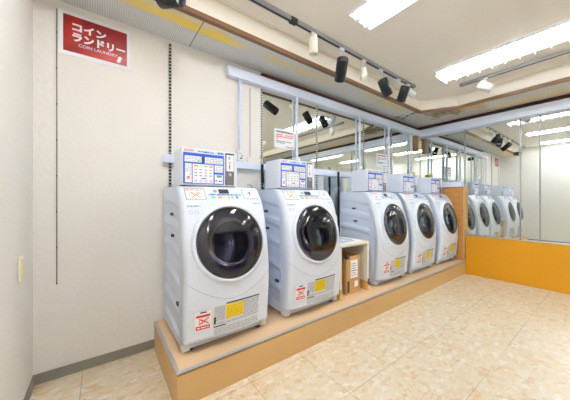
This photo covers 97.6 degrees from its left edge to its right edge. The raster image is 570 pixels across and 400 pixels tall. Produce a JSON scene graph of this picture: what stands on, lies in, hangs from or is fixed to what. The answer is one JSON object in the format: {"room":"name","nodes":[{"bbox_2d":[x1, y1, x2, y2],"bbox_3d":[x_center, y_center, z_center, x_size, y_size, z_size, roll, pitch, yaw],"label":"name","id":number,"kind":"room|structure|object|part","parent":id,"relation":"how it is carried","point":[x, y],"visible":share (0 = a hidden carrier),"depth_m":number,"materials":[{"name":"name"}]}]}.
{"room":"laundry","nodes":[
{"label":"laundry","id":0,"kind":"room"},
{"bbox_2d":[0,0,32,399],"bbox_3d":[0.067,-0.151,-0.701,0.100,2.470,5.300,0,0,-37],"label":"wall","id":1,"kind":"structure","parent":0,"point":[16,16],"depth_m":1.17,"materials":[{"name":"white paint"}]},
{"bbox_2d":[18,255,23,282],"bbox_3d":[-1.284,0.334,1.217,0.016,0.120,0.068,0,0,-37],"label":"wall plate","id":2,"kind":"object","parent":1,"relation":"attached to","point":[21,258],"visible":1,"depth_m":1.19,"materials":[{"name":"beige plastic"}]},
{"bbox_2d":[24,376,33,399],"bbox_3d":[0.081,1.054,-0.628,0.008,0.060,5.200,0,0,-37],"label":"baseboard","id":3,"kind":"structure","parent":1,"relation":"attached to","point":[31,385],"depth_m":1.37,"materials":[{"name":"grey plastic"}]},
{"bbox_2d":[154,0,569,113],"bbox_3d":[1.846,-1.224,0.455,4.135,0.034,4.835,0,0,-37],"label":"trim","id":4,"kind":"structure","parent":1,"relation":"attached to","point":[186,9],"depth_m":2.26,"materials":[{"name":"brown wood"}]},
{"bbox_2d":[186,0,569,109],"bbox_3d":[1.846,-1.302,0.455,4.135,0.167,4.835,0,0,-37],"label":"trim","id":5,"kind":"structure","parent":1,"relation":"attached to","point":[213,8],"depth_m":2.52,"materials":[{"name":"beige paint"}]},
{"bbox_2d":[33,0,416,374],"bbox_3d":[0.388,-0.151,2.901,4.910,2.470,0.100,0,0,-37],"label":"wall","id":6,"kind":"structure","parent":0,"point":[107,296],"depth_m":1.68,"materials":[{"name":"white paint"}]},
{"bbox_2d":[56,8,56,283],"bbox_3d":[-1.388,-0.326,1.516,0.006,1.675,0.005,0,0,-37],"label":"strip","id":7,"kind":"object","parent":6,"relation":"attached to","point":[56,8],"visible":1,"depth_m":1.51,"materials":[{"name":"grey metal"}]},
{"bbox_2d":[33,339,153,385],"bbox_3d":[-1.216,1.054,1.643,0.635,0.060,0.008,0,0,-37],"label":"baseboard","id":8,"kind":"structure","parent":6,"relation":"attached to","point":[43,377],"depth_m":1.61,"materials":[{"name":"grey plastic"}]},
{"bbox_2d":[58,8,129,70],"bbox_3d":[-1.232,-1.037,1.631,0.374,0.272,0.006,0,0,-37],"label":"wall sign","id":9,"kind":"object","parent":6,"relation":"attached to","point":[79,36],"visible":1,"depth_m":1.62,"materials":[{"name":"red plastic"}]},
{"bbox_2d":[169,43,170,186],"bbox_3d":[-0.874,-0.352,1.896,0.018,1.672,0.008,0,0,-37],"label":"rail","id":10,"kind":"object","parent":6,"relation":"attached to","point":[169,43],"visible":0.56,"depth_m":1.89,"materials":[{"name":"metal"}]},
{"bbox_2d":[236,79,243,161],"bbox_3d":[-0.399,-0.704,2.211,0.064,0.724,0.042,0,0,-37],"label":"conduit pipe","id":11,"kind":"object","parent":6,"relation":"attached to","point":[240,153],"visible":0.94,"depth_m":2.20,"materials":[{"name":"white plastic"}]},
{"bbox_2d":[163,154,351,177],"bbox_3d":[0.667,-0.310,3.010,3.908,0.062,0.042,0,0,-37],"label":"duct","id":12,"kind":"object","parent":6,"relation":"attached to","point":[167,158],"visible":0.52,"depth_m":2.30,"materials":[{"name":"white metal"}]},
{"bbox_3d":[-0.214,-0.360,2.304,0.056,0.068,0.040,0,0,-37],"label":"water tap","id":13,"kind":"object","parent":12,"relation":"attached to","visible":0},
{"bbox_2d":[261,165,263,189],"bbox_3d":[-0.208,-0.207,2.299,0.031,0.236,0.028,0,0,-37],"label":"hose","id":14,"kind":"object","parent":13,"relation":"attached to","point":[262,166],"visible":0.86,"depth_m":2.29,"materials":[{"name":"black rubber"}]},
{"bbox_3d":[0.621,-0.360,2.924,0.056,0.068,0.040,0,0,-37],"label":"water tap","id":15,"kind":"object","parent":12,"relation":"attached to","visible":0},
{"bbox_2d":[337,172,339,235],"bbox_3d":[0.627,0.284,2.919,0.031,1.218,0.028,0,0,-37],"label":"hose","id":16,"kind":"object","parent":15,"relation":"attached to","point":[338,173],"visible":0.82,"depth_m":2.91,"materials":[{"name":"black rubber"}]},
{"bbox_2d":[261,88,261,187],"bbox_3d":[-0.223,-0.590,2.379,0.014,0.948,0.008,0,0,-37],"label":"rail","id":17,"kind":"object","parent":6,"relation":"attached to","point":[261,88],"visible":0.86,"depth_m":2.37,"materials":[{"name":"metal"}]},
{"bbox_2d":[262,88,315,189],"bbox_3d":[0.069,-0.495,2.597,0.711,1.358,0.005,0,0,-37],"label":"wall mirror","id":18,"kind":"object","parent":6,"relation":"attached to","point":[278,110],"visible":0.29,"depth_m":2.56,"materials":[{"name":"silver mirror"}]},
{"bbox_2d":[274,128,294,149],"bbox_3d":[-0.002,-0.616,2.533,0.255,0.190,0.002,0,0,-37],"label":"paper notice","id":19,"kind":"object","parent":18,"relation":"attached to","point":[284,139],"visible":1,"depth_m":2.53,"materials":[{"name":"white paper"}]},
{"bbox_2d":[276,130,292,147],"bbox_3d":[-0.002,-0.614,2.532,0.214,0.154,0.001,0,0,-37],"label":"print","id":20,"kind":"object","parent":19,"relation":"attached to","point":[284,138],"depth_m":2.53},
{"bbox_2d":[293,97,299,160],"bbox_3d":[0.125,-0.704,2.600,0.064,0.724,0.042,0,0,-37],"label":"conduit pipe","id":21,"kind":"object","parent":6,"relation":"attached to","point":[296,158],"visible":0.68,"depth_m":2.59,"materials":[{"name":"white plastic"}]},
{"bbox_2d":[59,0,569,127],"bbox_3d":[1.968,-1.234,0.773,4.710,0.030,5.200,0,0,-37],"label":"trim","id":22,"kind":"structure","parent":6,"relation":"attached to","point":[174,25],"depth_m":2.18,"materials":[{"name":"beige paint"}]},
{"bbox_2d":[316,105,317,189],"bbox_3d":[0.360,-0.440,2.804,0.014,1.248,0.008,0,0,-37],"label":"rail","id":23,"kind":"object","parent":6,"relation":"attached to","point":[316,105],"visible":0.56,"depth_m":2.80,"materials":[{"name":"metal"}]},
{"bbox_2d":[227,65,419,135],"bbox_3d":[0.876,-1.111,3.160,3.407,0.086,0.051,0,0,-37],"label":"duct","id":24,"kind":"object","parent":6,"relation":"attached to","point":[233,72],"visible":1,"depth_m":2.67,"materials":[{"name":"white metal"}]},
{"bbox_2d":[318,106,362,214],"bbox_3d":[0.705,-0.495,3.070,0.867,1.358,0.005,0,0,-37],"label":"wall mirror","id":25,"kind":"object","parent":6,"relation":"attached to","point":[338,132],"visible":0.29,"depth_m":3.00,"materials":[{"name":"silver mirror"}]},
{"bbox_2d":[261,73,419,129],"bbox_3d":[1.017,-1.189,3.287,3.090,0.022,0.030,0,0,-37],"label":"mirror back trim","id":26,"kind":"object","parent":6,"relation":"attached to","point":[262,74],"visible":0.79,"depth_m":2.90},
{"bbox_2d":[357,117,362,169],"bbox_3d":[0.968,-0.704,3.226,0.064,0.724,0.042,0,0,-37],"label":"conduit pipe","id":27,"kind":"object","parent":6,"relation":"attached to","point":[359,167],"visible":0.79,"depth_m":3.21,"materials":[{"name":"white plastic"}]},
{"bbox_2d":[363,120,363,169],"bbox_3d":[1.046,-0.440,3.314,0.014,1.248,0.008,0,0,-37],"label":"rail","id":28,"kind":"object","parent":6,"relation":"attached to","point":[363,120],"visible":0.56,"depth_m":3.31,"materials":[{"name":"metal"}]},
{"bbox_2d":[364,120,390,170],"bbox_3d":[1.317,-0.495,3.524,0.650,1.358,0.005,0,0,-37],"label":"wall mirror","id":29,"kind":"object","parent":6,"relation":"attached to","point":[375,135],"visible":0.29,"depth_m":3.47,"materials":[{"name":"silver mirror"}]},
{"bbox_2d":[377,153,386,167],"bbox_3d":[1.387,-0.561,3.564,0.265,0.190,0.002,0,0,-37],"label":"paper notice","id":30,"kind":"object","parent":29,"relation":"attached to","point":[381,158],"visible":1,"depth_m":3.56,"materials":[{"name":"white paper"}]},
{"bbox_2d":[386,126,390,174],"bbox_3d":[1.506,-0.704,3.626,0.064,0.724,0.042,0,0,-37],"label":"conduit pipe","id":31,"kind":"object","parent":6,"relation":"attached to","point":[388,170],"visible":0.84,"depth_m":3.61,"materials":[{"name":"white plastic"}]},
{"bbox_2d":[391,128,391,173],"bbox_3d":[1.584,-0.440,3.714,0.014,1.248,0.008,0,0,-37],"label":"rail","id":32,"kind":"object","parent":6,"relation":"attached to","point":[391,128],"visible":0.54,"depth_m":3.71,"materials":[{"name":"metal"}]},
{"bbox_2d":[392,129,419,177],"bbox_3d":[1.944,-0.495,3.990,0.902,1.358,0.005,0,0,-37],"label":"wall mirror","id":33,"kind":"object","parent":6,"relation":"attached to","point":[400,140],"visible":0.29,"depth_m":3.93,"materials":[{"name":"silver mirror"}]},
{"bbox_2d":[414,136,418,151],"bbox_3d":[2.187,-0.935,4.152,0.110,0.258,0.020,0,0,-37],"label":"wood board","id":34,"kind":"object","parent":33,"relation":"attached to","point":[416,138],"visible":1,"depth_m":4.13,"materials":[{"name":"brown wood"}]},
{"bbox_2d":[409,134,414,174],"bbox_3d":[2.054,-0.704,4.031,0.107,0.724,0.045,0,0,-37],"label":"conduit pipe","id":35,"kind":"object","parent":6,"relation":"attached to","point":[411,172],"visible":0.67,"depth_m":4.01,"materials":[{"name":"white plastic"}]},
{"bbox_2d":[30,274,569,399],"bbox_3d":[1.968,1.124,0.773,4.910,0.080,5.400,0,0,-37],"label":"floor","id":36,"kind":"structure","parent":0,"point":[467,337],"depth_m":1.67,"materials":[{"name":"beige tile"}]},
{"bbox_2d":[154,259,465,399],"bbox_3d":[0.876,0.989,2.772,4.077,0.190,0.687,0,0,-37],"label":"platform","id":37,"kind":"object","parent":36,"relation":"on","point":[210,367],"visible":0.76,"depth_m":1.72,"materials":[{"name":"wood"}]},
{"bbox_2d":[164,186,268,352],"bbox_3d":[-0.485,0.403,1.767,0.569,0.983,0.620,0,0,-37],"label":"washing machine","id":38,"kind":"object","parent":37,"relation":"on","point":[216,265],"visible":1,"depth_m":1.54,"materials":[{"name":"white paint"}]},
{"bbox_2d":[174,147,236,186],"bbox_3d":[-0.547,-0.209,1.725,0.370,0.238,0.223,0,0,-37],"label":"box","id":39,"kind":"object","parent":38,"relation":"on","point":[192,166],"visible":0.95,"depth_m":1.62,"materials":[{"name":"white metal"}]},
{"bbox_3d":[-0.521,-0.209,1.613,0.265,0.215,0.002,0,0,-37],"label":"price panel","id":40,"kind":"part","parent":39,"relation":"part of","materials":[{"name":"white paper"}]},
{"bbox_3d":[-0.381,-0.209,1.717,0.064,0.216,0.003,0,0,-37],"label":"coin plate","id":41,"kind":"part","parent":39,"relation":"part of","materials":[{"name":"silver metal"}]},
{"bbox_3d":[-0.402,-0.037,1.655,0.524,0.078,0.082,0,0,-37],"label":"control panel","id":42,"kind":"part","parent":38,"relation":"part of","materials":[{"name":"white plastic"}]},
{"bbox_3d":[-0.343,0.267,1.576,0.500,0.493,0.128,0,0,-37],"label":"door frame","id":43,"kind":"part","parent":38,"relation":"part of","materials":[{"name":"plastic"}]},
{"bbox_3d":[-0.335,0.262,1.565,0.445,0.440,0.100,0,0,-37],"label":"door","id":44,"kind":"part","parent":38,"relation":"part of","materials":[{"name":"black plastic"}]},
{"bbox_3d":[-0.327,0.260,1.554,0.425,0.418,0.089,0,0,-37],"label":"glass","id":45,"kind":"part","parent":38,"relation":"part of","materials":[{"name":"black glass"}]},
{"bbox_3d":[-0.251,-0.039,1.765,0.123,0.066,0.055,0,0,-42],"label":"detergent drawer","id":46,"kind":"part","parent":38,"relation":"part of","materials":[{"name":"white plastic"}]},
{"bbox_2d":[257,189,340,316],"bbox_3d":[0.111,0.403,2.209,0.569,0.983,0.620,0,0,-37],"label":"washing machine","id":47,"kind":"object","parent":37,"relation":"on","point":[303,240],"visible":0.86,"depth_m":1.96,"materials":[{"name":"white paint"}]},
{"bbox_2d":[266,159,313,189],"bbox_3d":[0.046,-0.209,2.165,0.370,0.238,0.223,0,0,-37],"label":"box","id":48,"kind":"object","parent":47,"relation":"on","point":[280,173],"visible":0.98,"depth_m":2.06,"materials":[{"name":"white metal"}]},
{"bbox_3d":[0.072,-0.209,2.054,0.265,0.215,0.002,0,0,-37],"label":"price panel","id":49,"kind":"part","parent":48,"relation":"part of","materials":[{"name":"white paper"}]},
{"bbox_3d":[0.212,-0.209,2.158,0.064,0.216,0.003,0,0,-37],"label":"coin plate","id":50,"kind":"part","parent":48,"relation":"part of","materials":[{"name":"silver metal"}]},
{"bbox_3d":[0.194,-0.037,2.097,0.524,0.078,0.082,0,0,-37],"label":"control panel","id":51,"kind":"part","parent":47,"relation":"part of","materials":[{"name":"white plastic"}]},
{"bbox_3d":[0.252,0.267,2.018,0.500,0.493,0.128,0,0,-37],"label":"door frame","id":52,"kind":"part","parent":47,"relation":"part of","materials":[{"name":"plastic"}]},
{"bbox_3d":[0.260,0.262,2.008,0.445,0.440,0.100,0,0,-37],"label":"door","id":53,"kind":"part","parent":47,"relation":"part of","materials":[{"name":"plastic"}]},
{"bbox_3d":[0.269,0.260,1.996,0.425,0.418,0.089,0,0,-37],"label":"glass","id":54,"kind":"part","parent":47,"relation":"part of","materials":[{"name":"black glass"}]},
{"bbox_3d":[0.345,-0.039,2.207,0.123,0.066,0.055,0,0,-42],"label":"detergent drawer","id":55,"kind":"part","parent":47,"relation":"part of","materials":[{"name":"white plastic"}]},
{"bbox_2d":[342,251,359,295],"bbox_3d":[0.575,0.714,2.493,0.196,0.360,0.265,0,0,-37],"label":"cardboard box","id":56,"kind":"object","parent":37,"relation":"on","point":[350,267],"visible":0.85,"depth_m":2.37,"materials":[{"name":"brown cardboard"}]},
{"bbox_2d":[337,236,368,299],"bbox_3d":[0.532,0.650,2.535,0.427,0.488,0.458,0,0,-37],"label":"shelf","id":57,"kind":"object","parent":37,"relation":"on","point":[357,247],"visible":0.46,"depth_m":2.49,"materials":[{"name":"brown wood"}]},
{"bbox_2d":[339,237,361,243],"bbox_3d":[0.536,0.405,2.525,0.340,0.002,0.320,0,0,-37],"label":"notice sheet","id":58,"kind":"object","parent":57,"relation":"on","point":[342,240],"visible":0.39,"depth_m":2.49,"materials":[{"name":"white paper"}]},
{"bbox_2d":[340,192,408,284],"bbox_3d":[1.044,0.403,2.903,0.569,0.983,0.620,0,0,-37],"label":"washing machine","id":59,"kind":"object","parent":37,"relation":"on","point":[378,218],"visible":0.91,"depth_m":2.67,"materials":[{"name":"white paint"}]},
{"bbox_2d":[352,169,386,191],"bbox_3d":[0.968,-0.209,2.850,0.370,0.238,0.223,0,0,-37],"label":"box","id":60,"kind":"object","parent":59,"relation":"on","point":[367,180],"visible":0.96,"depth_m":2.75,"materials":[{"name":"white metal"}]},
{"bbox_3d":[0.994,-0.209,2.738,0.265,0.215,0.002,0,0,-37],"label":"price panel","id":61,"kind":"part","parent":60,"relation":"part of","materials":[{"name":"white paper"}]},
{"bbox_3d":[1.128,-0.037,2.790,0.524,0.078,0.082,0,0,-37],"label":"control panel","id":62,"kind":"part","parent":59,"relation":"part of","materials":[{"name":"white plastic"}]},
{"bbox_3d":[1.127,0.367,2.792,0.568,0.913,0.286,0,0,-37],"label":"panel","id":63,"kind":"part","parent":59,"relation":"part of","materials":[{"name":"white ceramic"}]},
{"bbox_3d":[1.186,0.267,2.712,0.500,0.493,0.128,0,0,-37],"label":"door frame","id":64,"kind":"part","parent":59,"relation":"part of","materials":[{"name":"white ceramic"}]},
{"bbox_3d":[1.194,0.262,2.701,0.445,0.440,0.100,0,0,-37],"label":"door","id":65,"kind":"part","parent":59,"relation":"part of","materials":[{"name":"plastic"}]},
{"bbox_3d":[1.203,0.260,2.689,0.425,0.418,0.089,0,0,-37],"label":"glass","id":66,"kind":"part","parent":59,"relation":"part of","materials":[{"name":"glass"}]},
{"bbox_2d":[395,193,435,273],"bbox_3d":[1.610,0.403,3.323,0.569,0.983,0.620,0,0,-37],"label":"washing machine","id":67,"kind":"object","parent":37,"relation":"on","point":[419,216],"visible":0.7,"depth_m":3.04,"materials":[{"name":"white paint"}]},
{"bbox_2d":[387,174,416,192],"bbox_3d":[1.542,-0.209,3.276,0.370,0.238,0.223,0,0,-37],"label":"box","id":68,"kind":"object","parent":67,"relation":"on","point":[396,183],"visible":0.94,"depth_m":3.17,"materials":[{"name":"white metal"}]},
{"bbox_3d":[1.568,-0.209,3.164,0.265,0.215,0.002,0,0,-37],"label":"price panel","id":69,"kind":"part","parent":68,"relation":"part of","materials":[{"name":"white paper"}]},
{"bbox_3d":[1.694,-0.037,3.211,0.524,0.078,0.082,0,0,-37],"label":"control panel","id":70,"kind":"part","parent":67,"relation":"part of","materials":[{"name":"white plastic"}]},
{"bbox_3d":[1.752,0.267,3.132,0.500,0.493,0.128,0,0,-37],"label":"door frame","id":71,"kind":"part","parent":67,"relation":"part of","materials":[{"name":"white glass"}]},
{"bbox_3d":[1.760,0.262,3.121,0.445,0.440,0.100,0,0,-37],"label":"door","id":72,"kind":"part","parent":67,"relation":"part of","materials":[{"name":"black plastic"}]},
{"bbox_3d":[1.769,0.260,3.110,0.425,0.418,0.089,0,0,-37],"label":"glass","id":73,"kind":"part","parent":67,"relation":"part of","materials":[{"name":"black glass"}]},
{"bbox_2d":[423,194,457,263],"bbox_3d":[2.204,0.403,3.764,0.569,0.983,0.620,0,0,-37],"label":"washing machine","id":74,"kind":"object","parent":37,"relation":"on","point":[446,224],"visible":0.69,"depth_m":3.47,"materials":[{"name":"white paint"}]},
{"bbox_2d":[417,177,441,193],"bbox_3d":[2.160,-0.209,3.735,0.370,0.238,0.223,0,0,-37],"label":"box","id":75,"kind":"object","parent":74,"relation":"on","point":[425,185],"visible":0.97,"depth_m":3.62,"materials":[{"name":"white metal"}]},
{"bbox_3d":[2.186,-0.209,3.624,0.265,0.215,0.002,0,0,-37],"label":"price panel","id":76,"kind":"part","parent":75,"relation":"part of","materials":[{"name":"white paper"}]},
{"bbox_3d":[2.346,0.267,3.573,0.500,0.493,0.128,0,0,-37],"label":"door frame","id":77,"kind":"part","parent":74,"relation":"part of","materials":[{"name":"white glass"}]},
{"bbox_3d":[2.354,0.262,3.563,0.445,0.440,0.100,0,0,-37],"label":"door","id":78,"kind":"part","parent":74,"relation":"part of","materials":[{"name":"black plastic"}]},
{"bbox_3d":[2.363,0.260,3.551,0.425,0.418,0.089,0,0,-37],"label":"glass","id":79,"kind":"part","parent":74,"relation":"part of","materials":[{"name":"black glass"}]},
{"bbox_2d":[442,187,465,260],"bbox_3d":[2.498,0.349,3.943,0.065,1.090,0.602,0,0,-37],"label":"plywood board","id":80,"kind":"object","parent":37,"relation":"on","point":[457,195],"visible":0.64,"depth_m":3.73,"materials":[{"name":"brown wood"}]},
{"bbox_2d":[442,181,463,187],"bbox_3d":[2.458,-0.238,3.966,0.103,0.079,0.642,0,0,-37],"label":"duct","id":81,"kind":"object","parent":80,"relation":"on","point":[456,183],"visible":0.44,"depth_m":3.77,"materials":[{"name":"white metal"}]},
{"bbox_2d":[222,0,569,99],"bbox_3d":[1.968,-1.436,0.773,4.910,0.100,5.400,0,0,-37],"label":"ceiling","id":82,"kind":"structure","parent":0,"point":[426,36],"depth_m":2.08,"materials":[{"name":"beige paint"}]},
{"bbox_2d":[216,0,420,100],"bbox_3d":[0.326,-1.380,2.305,3.900,0.012,0.012,0,0,-37],"label":"cove","id":83,"kind":"object","parent":82,"relation":"attached to","point":[220,1],"visible":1,"depth_m":2.05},
{"bbox_2d":[249,0,415,88],"bbox_3d":[0.311,-1.368,2.090,3.120,0.036,0.042,0,0,-37],"label":"track","id":84,"kind":"object","parent":82,"relation":"attached to","point":[292,20],"visible":1,"depth_m":2.07,"materials":[{"name":"metal"}]},
{"bbox_2d":[156,0,185,8],"bbox_3d":[-0.670,-1.230,1.429,0.163,0.247,0.119,0,0,21],"label":"spotlight","id":85,"kind":"object","parent":84,"relation":"attached to","point":[163,4],"visible":1,"depth_m":1.44,"materials":[{"name":"black plastic"}]},
{"bbox_2d":[309,32,317,56],"bbox_3d":[0.232,-1.270,2.033,0.068,0.169,0.068,0,0,-37],"label":"spotlight","id":86,"kind":"object","parent":84,"relation":"hanging from","point":[313,39],"visible":1,"depth_m":2.01,"materials":[{"name":"beige plastic"}]},
{"bbox_2d":[334,47,348,82],"bbox_3d":[0.498,-1.205,2.210,0.098,0.298,0.204,0,0,1],"label":"spotlight","id":87,"kind":"object","parent":84,"relation":"attached to","point":[342,61],"visible":1,"depth_m":2.18,"materials":[{"name":"black plastic"}]},
{"bbox_2d":[360,59,367,79],"bbox_3d":[0.763,-1.259,2.425,0.077,0.191,0.114,0,0,33],"label":"spotlight","id":88,"kind":"object","parent":84,"relation":"hanging from","point":[364,76],"visible":1,"depth_m":2.41,"materials":[{"name":"beige plastic"}]},
{"bbox_2d":[377,69,392,97],"bbox_3d":[1.027,-1.208,2.574,0.180,0.291,0.111,0,0,-37],"label":"spotlight","id":89,"kind":"object","parent":84,"relation":"attached to","point":[383,83],"visible":1,"depth_m":2.54,"materials":[{"name":"black plastic"}]},
{"bbox_2d":[396,79,409,101],"bbox_3d":[1.301,-1.215,2.753,0.099,0.277,0.166,0,0,-18],"label":"spotlight","id":90,"kind":"object","parent":84,"relation":"attached to","point":[404,90],"visible":1,"depth_m":2.72,"materials":[{"name":"black plastic"}]},
{"bbox_2d":[405,84,416,98],"bbox_3d":[1.454,-1.259,2.880,0.099,0.190,0.129,0,0,-37],"label":"spotlight","id":91,"kind":"object","parent":84,"relation":"attached to","point":[412,94],"visible":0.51,"depth_m":2.85,"materials":[{"name":"beige plastic"}]},
{"bbox_2d":[348,0,417,29],"bbox_3d":[0.945,-1.365,1.430,0.270,0.042,1.235,0,0,-37],"label":"ceiling light","id":92,"kind":"object","parent":82,"relation":"attached to","point":[370,14],"visible":1,"depth_m":1.81,"materials":[{"name":"white plastic"}]},
{"bbox_2d":[435,18,569,83],"bbox_3d":[2.079,-1.346,2.242,0.280,0.080,1.245,0,0,-37],"label":"ceiling light","id":93,"kind":"object","parent":82,"relation":"attached to","point":[558,31],"visible":1,"depth_m":2.27,"materials":[{"name":"white plastic"}]},
{"bbox_2d":[459,48,569,86],"bbox_3d":[2.467,-1.369,2.483,0.038,0.033,1.250,0,0,-37],"label":"track","id":94,"kind":"object","parent":82,"relation":"attached to","point":[566,51],"visible":1,"depth_m":2.56,"materials":[{"name":"metal"}]},
{"bbox_2d":[476,78,494,92],"bbox_3d":[2.230,-1.274,2.779,0.162,0.160,0.096,0,0,12],"label":"spotlight","id":95,"kind":"object","parent":94,"relation":"hanging from","point":[484,85],"visible":1,"depth_m":2.75,"materials":[{"name":"beige plastic"}]},
{"bbox_2d":[420,97,569,187],"bbox_3d":[3.929,-0.151,2.167,0.100,2.470,5.300,0,0,-37],"label":"wall","id":96,"kind":"structure","parent":0,"point":[569,97],"depth_m":4.26,"materials":[{"name":"beige paper"}]},
{"bbox_2d":[421,130,463,181],"bbox_3d":[2.507,-0.730,3.991,0.005,0.888,0.649,0,0,-37],"label":"wall mirror","id":97,"kind":"object","parent":96,"relation":"attached to","point":[442,155],"visible":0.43,"depth_m":3.96,"materials":[{"name":"silver metal"}]},
{"bbox_2d":[464,130,465,186],"bbox_3d":[2.692,-0.275,3.730,0.008,1.578,0.014,0,0,-37],"label":"rail","id":98,"kind":"object","parent":96,"relation":"attached to","point":[464,130],"visible":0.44,"depth_m":3.73,"materials":[{"name":"metal"}]},
{"bbox_2d":[466,119,519,239],"bbox_3d":[2.882,-0.329,3.486,0.005,1.691,0.601,0,0,-37],"label":"wall mirror","id":99,"kind":"object","parent":96,"relation":"attached to","point":[492,151],"visible":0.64,"depth_m":3.47,"materials":[{"name":"silver metal"}]},
{"bbox_2d":[419,94,569,129],"bbox_3d":[3.829,-1.208,2.155,0.075,0.023,5.200,0,0,-37],"label":"ceiling trim","id":100,"kind":"object","parent":96,"relation":"attached to","point":[566,95],"visible":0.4,"depth_m":3.36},
{"bbox_2d":[419,98,569,137],"bbox_3d":[3.810,-1.109,2.149,0.098,0.115,5.173,0,0,-37],"label":"duct","id":101,"kind":"object","parent":96,"relation":"attached to","point":[563,104],"visible":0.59,"depth_m":3.32,"materials":[{"name":"white metal"}]},
{"bbox_2d":[465,235,569,294],"bbox_3d":[4.016,0.799,1.885,0.094,0.569,4.483,0,0,-37],"label":"panel","id":102,"kind":"object","parent":96,"relation":"attached to","point":[537,264],"visible":1,"depth_m":3.19,"materials":[{"name":"paint"}]},
{"bbox_2d":[520,119,520,239],"bbox_3d":[3.057,-0.346,3.239,0.008,1.720,0.014,0,0,-37],"label":"rail","id":103,"kind":"object","parent":96,"relation":"attached to","point":[520,119],"visible":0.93,"depth_m":3.23,"materials":[{"name":"metal"}]},
{"bbox_2d":[521,116,538,240],"bbox_3d":[3.116,-0.329,3.171,0.005,1.691,0.175,0,0,-37],"label":"wall mirror","id":104,"kind":"object","parent":96,"relation":"attached to","point":[529,126],"visible":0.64,"depth_m":3.17,"materials":[{"name":"silver metal"}]},
{"bbox_2d":[539,103,540,240],"bbox_3d":[3.164,-0.346,3.095,0.008,1.720,0.014,0,0,-37],"label":"rail","id":105,"kind":"object","parent":96,"relation":"attached to","point":[540,103],"visible":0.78,"depth_m":3.09,"materials":[{"name":"metal"}]},
{"bbox_2d":[540,110,569,243],"bbox_3d":[3.453,-0.329,2.718,0.005,1.691,0.947,0,0,-37],"label":"wall mirror","id":106,"kind":"object","parent":96,"relation":"attached to","point":[555,127],"visible":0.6,"depth_m":2.99,"materials":[{"name":"silver metal"}]}
]}

